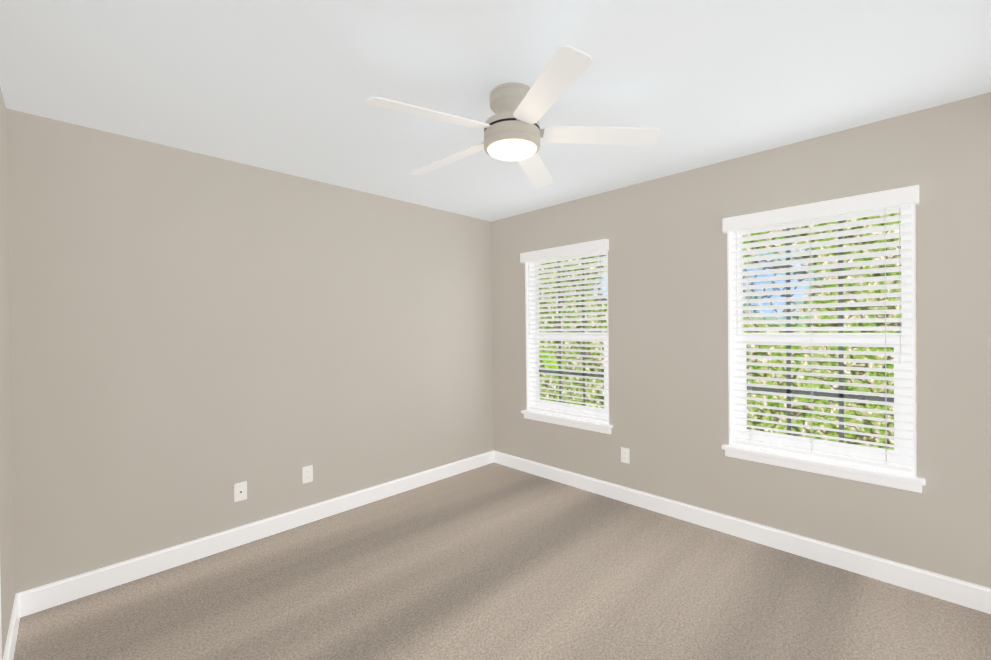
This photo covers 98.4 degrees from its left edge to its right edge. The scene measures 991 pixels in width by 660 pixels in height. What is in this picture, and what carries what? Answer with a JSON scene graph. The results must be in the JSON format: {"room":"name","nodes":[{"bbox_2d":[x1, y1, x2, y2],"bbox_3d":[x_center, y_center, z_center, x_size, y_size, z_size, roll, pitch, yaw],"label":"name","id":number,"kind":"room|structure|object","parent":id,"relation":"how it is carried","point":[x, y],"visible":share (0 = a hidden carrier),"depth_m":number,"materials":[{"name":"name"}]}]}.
{"room":"empty bedroom","nodes":[
{"label":"empty bedroom","id":0,"kind":"room"},
{"bbox_2d":[0,87,14,659],"bbox_3d":[-1.135,0.159,0.754,3.500,2.440,0.160,0,1,45],"label":"wall","id":1,"kind":"structure","parent":0,"point":[7,560],"depth_m":1.86,"materials":[{"name":"paint"}]},
{"bbox_2d":[0,579,1,659],"bbox_3d":[-0.990,0.383,0.643,2.300,1.990,0.181,0,1,45],"label":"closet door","id":2,"kind":"structure","parent":1,"relation":"in","point":[0,626],"depth_m":1.50,"materials":[{"name":"white"}]},
{"bbox_2d":[3,594,19,659],"bbox_3d":[-1.055,1.320,0.819,3.486,0.116,0.014,0,1,45],"label":"baseboard","id":3,"kind":"structure","parent":1,"relation":"attached to","point":[9,650],"depth_m":1.84,"materials":[{"name":"white wood"}]},
{"bbox_2d":[6,108,492,593],"bbox_3d":[-1.232,0.142,3.250,0.160,2.440,3.560,0,1,45],"label":"wall","id":4,"kind":"structure","parent":0,"point":[195,337],"depth_m":2.61,"materials":[{"name":"paint"}]},
{"bbox_2d":[234,481,246,501],"bbox_3d":[-1.624,1.032,2.726,0.017,0.116,0.072,0,1,45],"label":"electrical outlet","id":5,"kind":"object","parent":4,"relation":"attached to","point":[240,491],"visible":1,"depth_m":2.73,"materials":[{"name":"white plastic"}]},
{"bbox_2d":[15,450,493,617],"bbox_3d":[-1.157,1.304,3.197,0.014,0.116,3.240,0,1,45],"label":"baseboard","id":6,"kind":"structure","parent":4,"relation":"attached to","point":[41,598],"depth_m":2.63,"materials":[{"name":"white wood"}]},
{"bbox_2d":[302,465,312,483],"bbox_3d":[-1.330,1.023,3.028,0.007,0.116,0.072,0,1,45],"label":"electrical outlet","id":7,"kind":"object","parent":4,"relation":"attached to","point":[307,474],"visible":1,"depth_m":3.02,"materials":[{"name":"white plastic"}]},
{"bbox_2d":[0,0,990,220],"bbox_3d":[0.050,-1.133,1.950,3.820,0.100,3.560,0,1,45],"label":"ceiling","id":8,"kind":"structure","parent":0,"point":[290,87],"depth_m":1.82,"materials":[{"name":"white paint"}]},
{"bbox_2d":[366,45,660,187],"bbox_3d":[0.038,-0.942,1.973,1.260,0.281,1.274,0,1,45],"label":"ceiling fan","id":9,"kind":"object","parent":8,"relation":"hanging from","point":[513,131],"visible":1,"depth_m":1.87,"materials":[{"name":"beige"}]},
{"bbox_2d":[13,462,990,659],"bbox_3d":[0.079,1.407,1.968,3.820,0.100,3.560,0,1,45],"label":"floor","id":10,"kind":"structure","parent":0,"point":[493,561],"depth_m":2.16,"materials":[{"name":"beige carpet"}]},
{"bbox_2d":[491,92,990,587],"bbox_3d":[1.264,0.115,3.163,3.500,2.440,0.160,0,1,45],"label":"wall","id":11,"kind":"structure","parent":0,"point":[666,236],"depth_m":2.68,"materials":[{"name":"paint"}]},
{"bbox_2d":[521,250,612,433],"bbox_3d":[0.626,0.059,3.752,0.935,1.542,0.185,0,1,45],"label":"window","id":12,"kind":"structure","parent":11,"relation":"in","point":[579,422],"depth_m":3.83,"materials":[{"name":"white"}]},
{"bbox_2d":[520,239,608,421],"bbox_3d":[0.598,0.013,3.725,0.899,1.462,0.123,0,1,45],"label":"window blind","id":13,"kind":"object","parent":12,"relation":"attached to","point":[587,248],"visible":0.92,"depth_m":3.71,"materials":[{"name":"white plastic"}]},
{"bbox_2d":[621,447,629,463],"bbox_3d":[1.006,0.974,3.317,0.072,0.116,0.007,0,1,45],"label":"electrical outlet","id":14,"kind":"object","parent":11,"relation":"attached to","point":[625,457],"visible":1,"depth_m":3.31,"materials":[{"name":"white plastic"}]},
{"bbox_2d":[494,451,990,613],"bbox_3d":[1.221,1.278,3.105,3.486,0.116,0.014,0,1,45],"label":"baseboard","id":15,"kind":"structure","parent":11,"relation":"attached to","point":[961,592],"depth_m":2.57,"materials":[{"name":"white wood"}]},
{"bbox_2d":[722,203,925,492],"bbox_3d":[1.864,0.054,2.519,0.940,1.542,0.185,0,1,45],"label":"window","id":16,"kind":"structure","parent":11,"relation":"in","point":[903,480],"depth_m":2.47,"materials":[{"name":"white"}]},
{"bbox_2d":[722,185,918,472],"bbox_3d":[1.837,0.008,2.492,0.904,1.462,0.123,0,1,45],"label":"window blind","id":17,"kind":"object","parent":16,"relation":"attached to","point":[899,197],"visible":1,"depth_m":2.45,"materials":[{"name":"white plastic"}]},
{"label":"outside","id":18,"kind":"structure","parent":0,"visible":0},
{"bbox_2d":[538,212,916,449],"bbox_3d":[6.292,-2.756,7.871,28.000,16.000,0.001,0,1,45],"label":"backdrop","id":19,"kind":"structure","parent":18,"point":[836,403],"depth_m":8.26,"materials":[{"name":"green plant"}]}
]}

